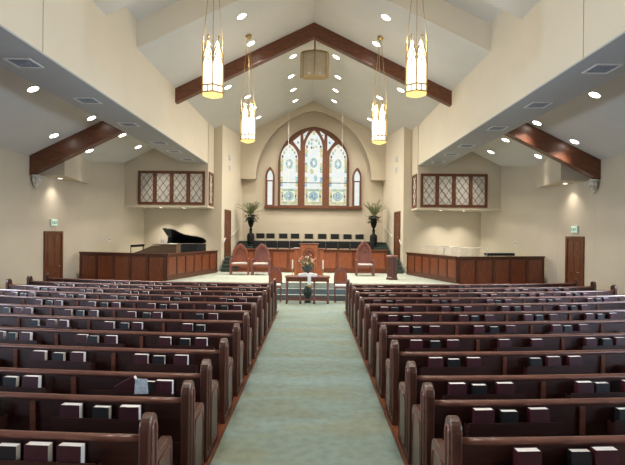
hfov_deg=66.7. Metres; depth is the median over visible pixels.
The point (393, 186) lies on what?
wall
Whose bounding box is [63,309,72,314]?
hymnal
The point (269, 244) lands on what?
chair
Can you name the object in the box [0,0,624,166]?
ceiling
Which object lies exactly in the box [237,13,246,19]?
recessed light
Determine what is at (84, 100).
ceiling vent
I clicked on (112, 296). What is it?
hymnal
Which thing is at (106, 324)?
hymnal
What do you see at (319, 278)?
table
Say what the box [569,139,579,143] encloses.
recessed light
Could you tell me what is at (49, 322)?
hymnal
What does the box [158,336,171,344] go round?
hymnal
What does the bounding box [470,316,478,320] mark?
book
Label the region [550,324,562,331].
hymnal
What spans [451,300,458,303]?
hymnal
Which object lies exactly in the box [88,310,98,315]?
hymnal
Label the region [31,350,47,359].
hymnal
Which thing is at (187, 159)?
ceiling vent
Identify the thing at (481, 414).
hymnal
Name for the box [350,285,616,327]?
pew
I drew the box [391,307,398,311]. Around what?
book
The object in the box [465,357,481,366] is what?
hymnal
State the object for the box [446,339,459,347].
hymnal
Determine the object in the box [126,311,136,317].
hymnal
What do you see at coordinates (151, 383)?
hymnal
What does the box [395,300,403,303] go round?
hymnal
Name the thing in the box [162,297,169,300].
hymnal
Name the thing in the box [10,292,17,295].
hymnal
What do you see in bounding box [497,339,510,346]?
hymnal
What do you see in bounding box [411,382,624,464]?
pew
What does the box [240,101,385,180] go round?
wall
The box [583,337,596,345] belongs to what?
hymnal
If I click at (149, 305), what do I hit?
hymnal
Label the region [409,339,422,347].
hymnal
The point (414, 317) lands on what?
hymnal
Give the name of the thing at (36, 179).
wall bracket
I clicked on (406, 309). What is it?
hymnal
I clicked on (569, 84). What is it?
soffit
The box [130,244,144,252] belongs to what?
bench
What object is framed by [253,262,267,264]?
cushion
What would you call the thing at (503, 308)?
hymnal
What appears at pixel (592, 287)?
pew
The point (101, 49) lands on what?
wall
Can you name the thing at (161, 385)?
hymnal
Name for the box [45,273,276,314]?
pew
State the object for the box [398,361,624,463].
pew
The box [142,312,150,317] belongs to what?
hymnal
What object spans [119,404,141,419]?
hymnal
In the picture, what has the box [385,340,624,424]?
pew
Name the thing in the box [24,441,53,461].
hymnal
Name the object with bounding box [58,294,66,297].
hymnal
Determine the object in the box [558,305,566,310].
hymnal
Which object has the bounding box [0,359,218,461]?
pew
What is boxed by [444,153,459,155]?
ceiling vent
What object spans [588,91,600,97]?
recessed light
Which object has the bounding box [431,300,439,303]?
hymnal
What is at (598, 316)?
book
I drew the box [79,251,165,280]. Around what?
railing
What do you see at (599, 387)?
book
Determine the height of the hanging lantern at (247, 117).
3.225 m
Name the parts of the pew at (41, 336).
rail, backrest, moulding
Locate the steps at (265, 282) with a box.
[265,282,357,295]
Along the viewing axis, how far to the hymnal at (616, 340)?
6.72 m
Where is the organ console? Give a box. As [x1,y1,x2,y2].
[135,244,181,252]
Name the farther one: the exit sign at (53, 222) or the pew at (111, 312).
the exit sign at (53, 222)
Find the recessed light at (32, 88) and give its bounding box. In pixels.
[27,86,39,91]
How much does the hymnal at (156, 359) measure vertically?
0.208 m
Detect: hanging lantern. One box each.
[202,0,223,98]
[240,34,255,142]
[371,36,386,144]
[405,0,427,97]
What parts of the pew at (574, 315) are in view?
moulding, rail, backrest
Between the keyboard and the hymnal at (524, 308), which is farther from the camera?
the keyboard
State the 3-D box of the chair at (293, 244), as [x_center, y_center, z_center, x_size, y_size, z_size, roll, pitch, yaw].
[-0.808,0.806,21.764,0.554,0.931,0.468,1,0,0]
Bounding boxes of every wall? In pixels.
[0,0,207,162]
[0,147,143,288]
[37,155,89,183]
[124,123,213,206]
[144,125,222,264]
[221,125,242,267]
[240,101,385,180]
[242,111,382,249]
[383,127,403,269]
[403,127,480,266]
[412,125,500,208]
[418,0,624,164]
[481,154,624,294]
[536,157,589,188]
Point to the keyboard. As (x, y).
(485, 254)
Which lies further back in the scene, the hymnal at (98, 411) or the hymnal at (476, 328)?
the hymnal at (476, 328)
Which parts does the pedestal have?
moulding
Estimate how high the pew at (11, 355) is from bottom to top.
0.980 m
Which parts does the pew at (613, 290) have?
moulding, rail, backrest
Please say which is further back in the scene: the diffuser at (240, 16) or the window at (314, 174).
the window at (314, 174)
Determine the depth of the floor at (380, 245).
21.56 m
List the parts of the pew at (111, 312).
rail, backrest, moulding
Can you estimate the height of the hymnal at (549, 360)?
0.222 m
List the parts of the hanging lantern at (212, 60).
glass, lamp shade, frame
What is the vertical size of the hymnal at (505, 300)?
0.222 m
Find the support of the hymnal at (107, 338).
in the pew at (41, 336)
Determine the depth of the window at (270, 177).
25.02 m
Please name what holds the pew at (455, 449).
on the floor at (220, 426)
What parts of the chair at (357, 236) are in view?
backrest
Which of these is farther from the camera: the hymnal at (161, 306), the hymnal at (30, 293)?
the hymnal at (30, 293)
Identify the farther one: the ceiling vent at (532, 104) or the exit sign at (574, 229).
the exit sign at (574, 229)
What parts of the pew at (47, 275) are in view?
rail, backrest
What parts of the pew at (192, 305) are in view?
rail, backrest, moulding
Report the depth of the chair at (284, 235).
24.19 m
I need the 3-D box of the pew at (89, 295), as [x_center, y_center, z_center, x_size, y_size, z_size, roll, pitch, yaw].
[-4.488,1.695,10.960,7.066,0.980,0.833,1,0,8]
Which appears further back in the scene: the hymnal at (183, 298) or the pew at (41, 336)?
the hymnal at (183, 298)
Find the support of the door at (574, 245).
in the wall at (539, 220)
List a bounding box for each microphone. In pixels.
[288,123,288,153]
[341,104,342,207]
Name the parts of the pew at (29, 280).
rail, backrest, moulding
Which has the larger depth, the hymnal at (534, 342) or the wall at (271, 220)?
the wall at (271, 220)
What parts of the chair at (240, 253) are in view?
seat, panel, frame, leg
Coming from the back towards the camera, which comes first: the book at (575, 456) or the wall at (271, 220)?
the wall at (271, 220)
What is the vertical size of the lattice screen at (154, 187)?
1.440 m
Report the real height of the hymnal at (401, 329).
0.222 m
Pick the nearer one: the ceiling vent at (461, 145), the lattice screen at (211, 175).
the ceiling vent at (461, 145)
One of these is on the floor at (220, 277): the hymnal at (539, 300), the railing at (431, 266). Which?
the railing at (431, 266)
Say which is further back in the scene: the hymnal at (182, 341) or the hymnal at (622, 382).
the hymnal at (182, 341)
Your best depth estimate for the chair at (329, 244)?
21.94 m
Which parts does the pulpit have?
wing panel, arch panel, wing panel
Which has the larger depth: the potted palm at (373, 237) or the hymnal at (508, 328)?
the potted palm at (373, 237)
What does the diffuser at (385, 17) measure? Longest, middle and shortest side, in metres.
0.260 x 0.260 x 0.007 m
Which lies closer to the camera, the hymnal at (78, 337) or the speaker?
the hymnal at (78, 337)
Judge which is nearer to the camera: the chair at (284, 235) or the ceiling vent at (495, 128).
the ceiling vent at (495, 128)
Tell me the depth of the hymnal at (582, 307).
9.84 m
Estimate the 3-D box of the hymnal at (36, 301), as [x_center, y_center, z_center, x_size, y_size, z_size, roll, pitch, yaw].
[-5.705,1.484,9.867,0.165,0.222,0.066,1,-1,11]
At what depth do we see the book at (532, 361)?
5.59 m
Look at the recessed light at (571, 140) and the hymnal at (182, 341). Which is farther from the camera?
the recessed light at (571, 140)
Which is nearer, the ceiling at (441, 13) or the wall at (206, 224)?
the ceiling at (441, 13)
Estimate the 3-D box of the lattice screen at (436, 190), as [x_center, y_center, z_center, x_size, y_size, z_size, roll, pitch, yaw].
[6.019,-1.830,20.277,2.860,1.440,0.045,1,0,0]
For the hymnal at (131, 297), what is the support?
in the pew at (89, 295)
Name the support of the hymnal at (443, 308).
in the pew at (614, 305)
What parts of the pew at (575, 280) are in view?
moulding, backrest, rail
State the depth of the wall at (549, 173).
16.32 m
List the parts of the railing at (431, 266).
panel, panel, panel, trim, cap rail, panel, panel, panel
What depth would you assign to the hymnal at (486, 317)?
8.49 m
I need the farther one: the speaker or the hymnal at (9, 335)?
the speaker
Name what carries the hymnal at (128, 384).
in the pew at (54, 381)
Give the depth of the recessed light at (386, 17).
12.93 m
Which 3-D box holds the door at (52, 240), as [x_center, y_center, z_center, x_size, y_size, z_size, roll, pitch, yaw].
[-9.006,1.030,16.513,0.087,2.220,1.000,1,0,6]
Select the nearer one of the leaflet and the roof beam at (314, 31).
the leaflet
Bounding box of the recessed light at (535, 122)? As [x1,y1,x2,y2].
[532,120,541,125]
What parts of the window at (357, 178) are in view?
glass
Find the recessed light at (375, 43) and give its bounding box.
[372,41,380,46]
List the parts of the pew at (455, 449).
moulding, rail, backrest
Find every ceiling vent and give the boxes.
[2,57,44,67]
[72,97,102,103]
[117,122,139,126]
[150,141,167,143]
[166,150,181,152]
[180,158,194,160]
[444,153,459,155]
[458,144,475,146]
[486,126,508,130]
[523,102,553,107]
[581,63,623,73]
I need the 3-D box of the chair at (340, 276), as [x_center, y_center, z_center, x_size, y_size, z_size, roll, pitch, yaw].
[0.903,1.655,15.430,0.440,1.140,0.400,1,0,0]
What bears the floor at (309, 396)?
on the floor at (220, 426)
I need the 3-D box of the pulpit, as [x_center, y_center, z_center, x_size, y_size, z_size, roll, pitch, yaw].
[-0.150,1.038,17.655,1.120,1.340,0.450,1,0,0]
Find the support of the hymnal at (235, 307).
in the pew at (192, 305)
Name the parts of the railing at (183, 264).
panel, panel, panel, cap rail, trim, panel, panel, panel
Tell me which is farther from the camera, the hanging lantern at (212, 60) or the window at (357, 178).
the window at (357, 178)
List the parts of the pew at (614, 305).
moulding, rail, backrest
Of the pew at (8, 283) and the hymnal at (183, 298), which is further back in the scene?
the pew at (8, 283)
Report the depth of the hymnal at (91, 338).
6.54 m
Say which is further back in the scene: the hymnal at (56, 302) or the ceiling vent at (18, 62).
the hymnal at (56, 302)
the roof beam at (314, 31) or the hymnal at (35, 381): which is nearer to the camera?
the hymnal at (35, 381)
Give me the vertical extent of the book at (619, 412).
0.208 m
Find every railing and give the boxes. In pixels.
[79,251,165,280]
[166,250,217,280]
[406,252,458,282]
[457,256,544,283]
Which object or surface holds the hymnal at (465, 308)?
in the pew at (614, 305)
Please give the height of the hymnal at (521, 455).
0.222 m
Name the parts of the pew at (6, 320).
rail, backrest, moulding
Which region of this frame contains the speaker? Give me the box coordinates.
[300,40,328,79]
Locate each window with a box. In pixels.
[265,127,361,208]
[265,167,274,205]
[352,168,361,206]
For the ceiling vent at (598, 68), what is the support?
in the soffit at (569, 84)
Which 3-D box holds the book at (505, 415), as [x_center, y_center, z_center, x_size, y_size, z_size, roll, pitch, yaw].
[1.612,1.564,3.917,0.140,0.208,0.058,1,1,-3]
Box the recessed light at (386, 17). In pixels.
[381,14,390,20]
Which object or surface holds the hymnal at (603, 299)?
in the pew at (367, 300)
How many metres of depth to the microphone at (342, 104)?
22.59 m
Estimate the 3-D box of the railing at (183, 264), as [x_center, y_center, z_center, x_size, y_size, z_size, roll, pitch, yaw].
[-4.656,1.188,18.565,0.161,0.950,3.822,1,0,16]
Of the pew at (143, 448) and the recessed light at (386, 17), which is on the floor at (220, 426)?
the pew at (143, 448)
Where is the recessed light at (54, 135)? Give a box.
[49,133,58,137]
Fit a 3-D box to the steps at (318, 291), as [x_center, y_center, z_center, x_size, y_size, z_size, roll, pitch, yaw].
[-0.051,2.060,16.210,10.000,0.340,0.820,1,0,0]
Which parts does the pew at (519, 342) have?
moulding, rail, backrest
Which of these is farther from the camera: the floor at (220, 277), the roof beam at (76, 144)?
the floor at (220, 277)
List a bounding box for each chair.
[230,243,249,274]
[251,243,270,274]
[253,240,264,248]
[255,233,264,239]
[265,241,276,248]
[266,233,275,248]
[269,266,281,301]
[277,241,289,248]
[278,233,287,248]
[290,233,299,248]
[290,241,301,247]
[304,233,313,240]
[314,241,325,248]
[317,233,326,241]
[326,241,337,248]
[330,234,339,248]
[334,267,346,302]
[338,241,349,249]
[343,234,352,249]
[350,241,361,249]
[354,234,364,249]
[355,241,374,275]
[367,242,373,249]
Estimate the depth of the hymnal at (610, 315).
8.85 m
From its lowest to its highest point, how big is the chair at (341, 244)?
0.931 m
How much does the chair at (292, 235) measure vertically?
0.887 m
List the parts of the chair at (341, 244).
backrest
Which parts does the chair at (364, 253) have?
leg, panel, frame, leg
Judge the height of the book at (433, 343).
0.208 m
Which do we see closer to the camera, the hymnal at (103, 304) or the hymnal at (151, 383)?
the hymnal at (151, 383)
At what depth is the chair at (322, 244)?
21.94 m
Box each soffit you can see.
[0,24,207,163]
[418,31,624,165]
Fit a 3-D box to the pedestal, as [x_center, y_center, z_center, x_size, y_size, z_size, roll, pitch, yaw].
[3.007,1.290,18.070,0.490,0.920,0.424,1,0,-15]
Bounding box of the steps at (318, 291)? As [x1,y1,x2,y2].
[277,288,345,300]
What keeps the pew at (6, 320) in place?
on the floor at (220, 426)
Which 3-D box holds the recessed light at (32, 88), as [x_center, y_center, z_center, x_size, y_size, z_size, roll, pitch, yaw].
[-6.908,-3.565,11.723,0.271,0.142,0.296,1,0,-10]
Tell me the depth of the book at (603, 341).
6.69 m
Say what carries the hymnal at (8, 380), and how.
in the pew at (54, 381)
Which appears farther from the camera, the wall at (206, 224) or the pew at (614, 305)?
the wall at (206, 224)
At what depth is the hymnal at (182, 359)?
5.50 m
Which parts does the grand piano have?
lid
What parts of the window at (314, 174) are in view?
sill, frame, glass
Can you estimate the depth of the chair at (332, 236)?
24.19 m
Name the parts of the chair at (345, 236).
backrest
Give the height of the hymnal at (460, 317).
0.222 m
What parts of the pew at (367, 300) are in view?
moulding, rail, backrest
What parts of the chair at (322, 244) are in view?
backrest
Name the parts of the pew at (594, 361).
moulding, rail, backrest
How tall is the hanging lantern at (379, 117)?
3.211 m
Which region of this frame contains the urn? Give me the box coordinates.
[303,286,311,302]
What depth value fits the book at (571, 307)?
9.80 m
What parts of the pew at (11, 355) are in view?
rail, backrest, moulding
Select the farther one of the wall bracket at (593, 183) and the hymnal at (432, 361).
the wall bracket at (593, 183)
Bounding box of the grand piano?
[163,228,205,251]
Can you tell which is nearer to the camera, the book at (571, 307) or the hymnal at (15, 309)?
the hymnal at (15, 309)
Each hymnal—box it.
[0,331,6,338]
[0,442,21,460]
[2,307,10,312]
[3,375,19,386]
[6,332,17,339]
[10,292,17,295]
[13,307,23,312]
[19,332,32,339]
[22,375,41,387]
[23,307,33,313]
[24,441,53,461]
[28,292,35,296]
[30,319,39,325]
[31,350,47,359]
[34,299,42,304]
[45,300,52,304]
[46,319,57,325]
[52,352,65,360]
[54,300,62,305]
[56,442,85,462]
[57,319,69,326]
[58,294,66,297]
[60,402,82,417]
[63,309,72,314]
[70,351,86,361]
[75,334,88,341]
[76,310,84,315]
[77,294,85,297]
[87,301,95,306]
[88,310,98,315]
[88,335,99,342]
[92,405,111,418]
[100,302,107,306]
[103,321,114,327]
[104,335,117,343]
[109,295,117,298]
[111,302,120,307]
[113,374,136,390]
[119,322,129,328]
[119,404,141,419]
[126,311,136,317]
[130,296,138,299]
[132,322,142,328]
[133,353,148,363]
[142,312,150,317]
[147,303,155,308]
[148,380,155,391]
[152,312,162,317]
[152,355,165,363]
[155,379,173,393]
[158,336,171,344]
[159,304,166,308]
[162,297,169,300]
[169,304,178,308]
[173,354,188,364]
[179,338,190,345]
[181,297,189,300]
[182,323,193,330]
[195,314,203,318]
[195,337,207,345]
[196,324,205,330]
[206,304,214,309]
[208,313,217,319]
[219,298,226,301]
[233,305,241,310]
[373,300,380,303]
[380,307,388,311]
[388,315,397,320]
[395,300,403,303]
[398,326,409,332]
[404,307,412,311]
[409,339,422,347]
[412,315,421,320]
[428,357,443,366]
[429,326,440,332]
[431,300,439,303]
[441,306,449,311]
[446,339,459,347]
[447,382,466,394]
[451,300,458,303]
[458,315,468,320]
[463,306,472,311]
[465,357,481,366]
[472,407,494,422]
[473,325,484,332]
[484,315,493,320]
[495,382,514,393]
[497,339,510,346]
[501,306,509,310]
[504,299,511,302]
[505,325,516,331]
[513,447,541,464]
[522,306,531,310]
[523,314,532,320]
[527,407,549,421]
[530,338,543,346]
[538,299,545,302]
[545,356,560,365]
[548,314,558,319]
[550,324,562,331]
[554,299,561,302]
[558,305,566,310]
[566,355,582,365]
[574,380,593,392]
[577,324,588,330]
[580,305,588,309]
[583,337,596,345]
[584,313,594,319]
[586,298,593,301]
[590,446,619,464]
[602,298,609,301]
[608,313,617,318]
[613,337,624,344]
[620,379,624,391]
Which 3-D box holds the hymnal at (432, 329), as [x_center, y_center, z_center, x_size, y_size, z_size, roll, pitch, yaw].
[1.907,1.560,7.434,0.165,0.222,0.066,1,1,-2]
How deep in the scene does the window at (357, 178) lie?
25.01 m
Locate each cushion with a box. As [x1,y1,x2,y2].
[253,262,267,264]
[335,284,345,286]
[358,263,372,265]
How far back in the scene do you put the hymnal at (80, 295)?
10.68 m
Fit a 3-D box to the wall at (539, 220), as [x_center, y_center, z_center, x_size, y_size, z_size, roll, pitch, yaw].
[8.973,-0.375,9.346,1.212,5.390,24.678,1,0,-3]
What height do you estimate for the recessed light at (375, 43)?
0.142 m
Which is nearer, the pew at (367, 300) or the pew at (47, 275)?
the pew at (367, 300)
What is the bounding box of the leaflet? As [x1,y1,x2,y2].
[134,378,147,393]
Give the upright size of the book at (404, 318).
0.208 m
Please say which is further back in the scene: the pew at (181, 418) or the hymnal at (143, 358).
the hymnal at (143, 358)
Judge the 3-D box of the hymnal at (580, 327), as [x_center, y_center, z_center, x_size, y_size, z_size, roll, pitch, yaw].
[4.386,1.585,7.707,0.165,0.222,0.066,1,-1,-8]
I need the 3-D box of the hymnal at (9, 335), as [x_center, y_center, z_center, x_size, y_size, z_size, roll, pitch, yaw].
[-4.256,1.505,6.716,0.140,0.208,0.058,1,-2,7]
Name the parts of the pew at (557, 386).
moulding, backrest, rail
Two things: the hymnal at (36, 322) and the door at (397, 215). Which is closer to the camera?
the hymnal at (36, 322)
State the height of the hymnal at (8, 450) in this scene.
0.208 m
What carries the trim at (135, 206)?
attached to the wall at (152, 160)
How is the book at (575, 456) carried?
in the pew at (455, 449)
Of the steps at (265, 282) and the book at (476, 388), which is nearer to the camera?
the book at (476, 388)
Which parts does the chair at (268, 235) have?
backrest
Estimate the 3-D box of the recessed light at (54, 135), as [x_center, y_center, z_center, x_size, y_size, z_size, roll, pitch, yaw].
[-8.033,-3.031,14.725,0.271,0.142,0.296,1,0,-10]
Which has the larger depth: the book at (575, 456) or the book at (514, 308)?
the book at (514, 308)
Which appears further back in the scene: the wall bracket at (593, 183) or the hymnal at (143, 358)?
the wall bracket at (593, 183)
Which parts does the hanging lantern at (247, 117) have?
frame, lamp shade, glass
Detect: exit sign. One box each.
[50,219,57,225]
[571,226,578,232]
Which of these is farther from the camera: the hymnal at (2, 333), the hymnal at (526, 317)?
the hymnal at (526, 317)
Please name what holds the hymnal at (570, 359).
in the pew at (594, 361)
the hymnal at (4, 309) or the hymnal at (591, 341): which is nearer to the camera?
the hymnal at (591, 341)
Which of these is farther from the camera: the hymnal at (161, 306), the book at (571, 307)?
the book at (571, 307)
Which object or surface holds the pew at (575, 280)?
on the floor at (220, 426)
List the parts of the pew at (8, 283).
rail, backrest, moulding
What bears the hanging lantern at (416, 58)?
hanging from the ceiling at (27, 119)
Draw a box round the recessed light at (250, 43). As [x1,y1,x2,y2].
[247,40,254,45]
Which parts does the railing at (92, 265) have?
panel, panel, panel, cap rail, panel, panel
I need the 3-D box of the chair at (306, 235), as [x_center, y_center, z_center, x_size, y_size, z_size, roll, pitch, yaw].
[-0.209,0.434,24.014,0.504,0.887,0.468,1,0,0]
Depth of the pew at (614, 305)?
9.61 m
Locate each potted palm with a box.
[237,200,262,245]
[364,200,384,246]
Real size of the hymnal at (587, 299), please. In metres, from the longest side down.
0.222 x 0.165 x 0.066 m
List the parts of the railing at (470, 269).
panel, panel, cap rail, panel, panel, panel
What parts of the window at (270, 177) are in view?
glass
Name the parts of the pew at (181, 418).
rail, backrest, moulding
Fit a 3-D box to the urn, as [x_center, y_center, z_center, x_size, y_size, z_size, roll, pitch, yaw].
[-0.170,1.954,15.250,0.300,0.520,0.292,1,0,0]
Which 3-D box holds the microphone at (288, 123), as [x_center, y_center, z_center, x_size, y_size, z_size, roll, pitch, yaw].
[-1.172,-3.767,22.600,0.028,5.070,0.028,1,0,0]
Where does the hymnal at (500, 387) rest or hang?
in the pew at (557, 386)
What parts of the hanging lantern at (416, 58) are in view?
lamp shade, glass, frame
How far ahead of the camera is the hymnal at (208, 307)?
9.36 m
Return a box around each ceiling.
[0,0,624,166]
[137,0,490,50]
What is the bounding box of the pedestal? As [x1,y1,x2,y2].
[386,255,397,279]
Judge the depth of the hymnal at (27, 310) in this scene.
8.78 m
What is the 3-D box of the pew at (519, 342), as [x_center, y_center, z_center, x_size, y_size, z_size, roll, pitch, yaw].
[4.394,1.784,7.120,7.066,0.980,0.833,1,0,-8]
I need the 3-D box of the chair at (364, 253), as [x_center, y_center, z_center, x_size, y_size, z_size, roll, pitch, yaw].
[2.140,1.027,19.620,0.760,1.428,0.600,1,0,0]
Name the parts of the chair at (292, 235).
backrest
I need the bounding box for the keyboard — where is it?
[484,253,514,255]
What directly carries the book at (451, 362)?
in the pew at (594, 361)
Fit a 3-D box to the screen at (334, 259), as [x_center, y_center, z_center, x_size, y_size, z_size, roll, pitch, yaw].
[-0.022,1.200,20.880,6.560,1.020,0.160,1,0,0]
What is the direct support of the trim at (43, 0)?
attached to the wall at (101, 49)
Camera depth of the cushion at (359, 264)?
19.36 m
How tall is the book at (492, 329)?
0.208 m
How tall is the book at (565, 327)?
0.208 m
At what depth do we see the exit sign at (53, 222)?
16.45 m
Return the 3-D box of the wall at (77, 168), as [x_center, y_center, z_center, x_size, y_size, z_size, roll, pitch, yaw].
[-8.631,-2.452,16.975,0.950,1.091,2.750,1,0,0]
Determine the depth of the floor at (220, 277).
17.73 m
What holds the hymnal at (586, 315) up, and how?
in the pew at (574, 315)
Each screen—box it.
[138,171,204,204]
[208,172,213,205]
[238,248,386,272]
[412,174,416,207]
[420,173,487,207]
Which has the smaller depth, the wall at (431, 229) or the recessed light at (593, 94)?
the recessed light at (593, 94)
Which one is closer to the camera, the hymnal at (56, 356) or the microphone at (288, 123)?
the hymnal at (56, 356)
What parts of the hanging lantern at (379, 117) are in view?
glass, frame, lamp shade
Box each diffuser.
[237,14,245,18]
[382,15,389,19]
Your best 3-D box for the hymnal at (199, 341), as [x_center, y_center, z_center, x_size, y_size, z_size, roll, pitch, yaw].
[-1.515,1.526,6.445,0.165,0.222,0.066,1,1,4]
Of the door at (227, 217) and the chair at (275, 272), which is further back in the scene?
the door at (227, 217)
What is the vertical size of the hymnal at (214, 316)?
0.222 m
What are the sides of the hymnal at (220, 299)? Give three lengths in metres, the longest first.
0.222 x 0.165 x 0.066 m
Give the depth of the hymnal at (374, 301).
10.26 m
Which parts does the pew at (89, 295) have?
backrest, rail, moulding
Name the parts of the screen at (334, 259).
panel, panel, panel, panel, trim, cap rail, panel, panel, panel, panel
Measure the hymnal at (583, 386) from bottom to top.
0.222 m
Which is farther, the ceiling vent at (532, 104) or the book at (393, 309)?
the ceiling vent at (532, 104)
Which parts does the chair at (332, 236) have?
backrest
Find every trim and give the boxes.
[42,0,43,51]
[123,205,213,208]
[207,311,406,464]
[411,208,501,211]
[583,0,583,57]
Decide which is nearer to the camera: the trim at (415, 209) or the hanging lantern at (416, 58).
the hanging lantern at (416, 58)
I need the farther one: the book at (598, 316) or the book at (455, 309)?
the book at (455, 309)
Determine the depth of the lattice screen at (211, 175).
20.87 m
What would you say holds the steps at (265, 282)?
on the steps at (318, 291)
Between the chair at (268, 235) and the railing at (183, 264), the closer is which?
the railing at (183, 264)
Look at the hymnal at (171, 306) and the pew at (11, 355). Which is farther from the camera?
the hymnal at (171, 306)
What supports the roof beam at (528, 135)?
attached to the ceiling at (27, 119)
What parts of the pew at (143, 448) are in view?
rail, backrest, moulding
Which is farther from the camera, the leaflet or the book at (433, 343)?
the book at (433, 343)
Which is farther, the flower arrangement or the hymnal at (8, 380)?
the flower arrangement
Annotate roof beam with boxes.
[29,121,124,174]
[175,22,451,106]
[504,123,600,179]
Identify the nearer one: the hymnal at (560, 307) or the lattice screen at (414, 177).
the hymnal at (560, 307)
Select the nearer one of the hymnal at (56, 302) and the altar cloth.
the hymnal at (56, 302)
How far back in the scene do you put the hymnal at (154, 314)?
8.44 m
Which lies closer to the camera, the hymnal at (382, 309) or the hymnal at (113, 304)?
the hymnal at (382, 309)
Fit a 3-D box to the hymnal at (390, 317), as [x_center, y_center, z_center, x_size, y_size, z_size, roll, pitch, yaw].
[1.410,1.555,8.375,0.165,0.222,0.066,1,1,-3]
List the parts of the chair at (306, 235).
backrest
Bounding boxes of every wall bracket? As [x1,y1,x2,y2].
[31,174,40,188]
[589,179,598,193]
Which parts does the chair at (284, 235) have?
backrest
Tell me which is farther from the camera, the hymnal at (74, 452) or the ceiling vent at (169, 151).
the ceiling vent at (169, 151)
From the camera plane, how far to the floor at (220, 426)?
6.20 m
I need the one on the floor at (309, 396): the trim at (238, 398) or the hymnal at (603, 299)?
the trim at (238, 398)
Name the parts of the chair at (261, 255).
leg, panel, frame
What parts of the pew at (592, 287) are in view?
backrest, rail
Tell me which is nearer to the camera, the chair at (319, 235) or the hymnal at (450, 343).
the hymnal at (450, 343)
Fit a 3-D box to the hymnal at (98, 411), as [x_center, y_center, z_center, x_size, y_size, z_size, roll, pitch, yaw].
[-1.741,1.530,3.921,0.140,0.208,0.058,1,0,4]
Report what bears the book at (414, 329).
in the pew at (595, 326)
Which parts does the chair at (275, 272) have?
panel, frame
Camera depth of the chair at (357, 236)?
24.19 m
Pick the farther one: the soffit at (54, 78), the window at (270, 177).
the window at (270, 177)
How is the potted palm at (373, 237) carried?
on the floor at (380, 245)
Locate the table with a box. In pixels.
[285,275,329,303]
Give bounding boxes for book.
[298,273,316,276]
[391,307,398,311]
[402,316,410,320]
[412,327,421,332]
[429,340,440,347]
[447,358,460,366]
[453,307,460,311]
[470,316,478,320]
[471,383,486,394]
[489,326,498,332]
[499,409,518,422]
[513,307,520,310]
[528,357,541,365]
[535,315,543,319]
[563,325,572,330]
[567,448,591,464]
[569,306,577,310]
[594,381,609,392]
[596,314,604,318]
[600,338,611,345]
[614,407,624,421]
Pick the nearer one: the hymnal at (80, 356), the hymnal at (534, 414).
the hymnal at (534, 414)
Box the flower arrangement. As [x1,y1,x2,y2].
[298,254,315,272]
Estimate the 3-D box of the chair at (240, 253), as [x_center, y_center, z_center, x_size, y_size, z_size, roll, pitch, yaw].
[-3.022,1.051,19.620,0.780,1.278,0.600,1,0,-5]
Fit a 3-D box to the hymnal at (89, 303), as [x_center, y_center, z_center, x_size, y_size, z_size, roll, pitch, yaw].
[-4.502,1.496,9.662,0.165,0.222,0.066,1,-2,9]
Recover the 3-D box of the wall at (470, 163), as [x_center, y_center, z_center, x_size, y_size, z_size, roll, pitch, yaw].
[6.264,-2.854,20.950,3.590,3.573,1.300,1,0,0]
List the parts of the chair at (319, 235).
backrest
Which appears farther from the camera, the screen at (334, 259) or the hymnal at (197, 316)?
the screen at (334, 259)
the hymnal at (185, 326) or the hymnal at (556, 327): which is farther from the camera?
the hymnal at (556, 327)
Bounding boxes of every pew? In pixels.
[0,289,268,335]
[0,295,263,345]
[0,303,258,358]
[0,312,251,374]
[0,323,243,396]
[0,338,232,423]
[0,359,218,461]
[0,380,203,464]
[0,412,171,464]
[5,279,271,327]
[26,276,274,319]
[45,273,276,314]
[345,278,577,314]
[347,281,595,320]
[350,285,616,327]
[353,291,624,336]
[357,297,624,346]
[362,304,624,359]
[368,313,624,376]
[375,325,624,397]
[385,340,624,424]
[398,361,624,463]
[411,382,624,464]
[431,415,624,464]
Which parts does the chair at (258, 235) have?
backrest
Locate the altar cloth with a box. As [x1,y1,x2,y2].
[308,276,310,286]
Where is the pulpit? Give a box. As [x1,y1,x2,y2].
[294,243,323,274]
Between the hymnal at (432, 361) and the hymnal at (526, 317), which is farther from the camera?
the hymnal at (526, 317)
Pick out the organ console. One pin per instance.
(157, 248)
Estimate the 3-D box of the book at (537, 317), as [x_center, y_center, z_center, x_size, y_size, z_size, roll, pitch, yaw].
[4.109,1.589,8.634,0.140,0.208,0.058,1,1,-9]
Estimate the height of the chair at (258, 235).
0.887 m
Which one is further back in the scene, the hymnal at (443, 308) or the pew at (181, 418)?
the hymnal at (443, 308)
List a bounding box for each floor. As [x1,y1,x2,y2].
[168,271,456,287]
[204,300,410,464]
[210,301,403,464]
[221,241,402,273]
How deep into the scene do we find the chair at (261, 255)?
19.85 m
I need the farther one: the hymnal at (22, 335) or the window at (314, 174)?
the window at (314, 174)
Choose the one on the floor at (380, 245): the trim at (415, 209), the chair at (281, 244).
the chair at (281, 244)
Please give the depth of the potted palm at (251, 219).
23.62 m
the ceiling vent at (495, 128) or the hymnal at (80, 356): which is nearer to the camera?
the hymnal at (80, 356)
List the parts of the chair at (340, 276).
panel, frame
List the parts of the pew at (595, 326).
moulding, rail, backrest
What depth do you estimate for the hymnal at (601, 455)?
3.18 m
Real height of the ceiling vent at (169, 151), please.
0.028 m
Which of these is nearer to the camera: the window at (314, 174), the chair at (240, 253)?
the chair at (240, 253)
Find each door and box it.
[43,231,62,280]
[224,209,230,256]
[394,211,400,258]
[565,236,584,285]
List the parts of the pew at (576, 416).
moulding, backrest, rail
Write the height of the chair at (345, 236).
0.887 m
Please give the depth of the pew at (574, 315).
8.56 m
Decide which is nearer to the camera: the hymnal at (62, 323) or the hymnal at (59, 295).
the hymnal at (62, 323)
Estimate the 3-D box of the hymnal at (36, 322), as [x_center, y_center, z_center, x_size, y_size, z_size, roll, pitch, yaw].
[-4.511,1.502,7.708,0.140,0.208,0.058,1,1,8]
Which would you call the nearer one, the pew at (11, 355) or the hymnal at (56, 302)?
the pew at (11, 355)
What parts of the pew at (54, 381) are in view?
rail, backrest, moulding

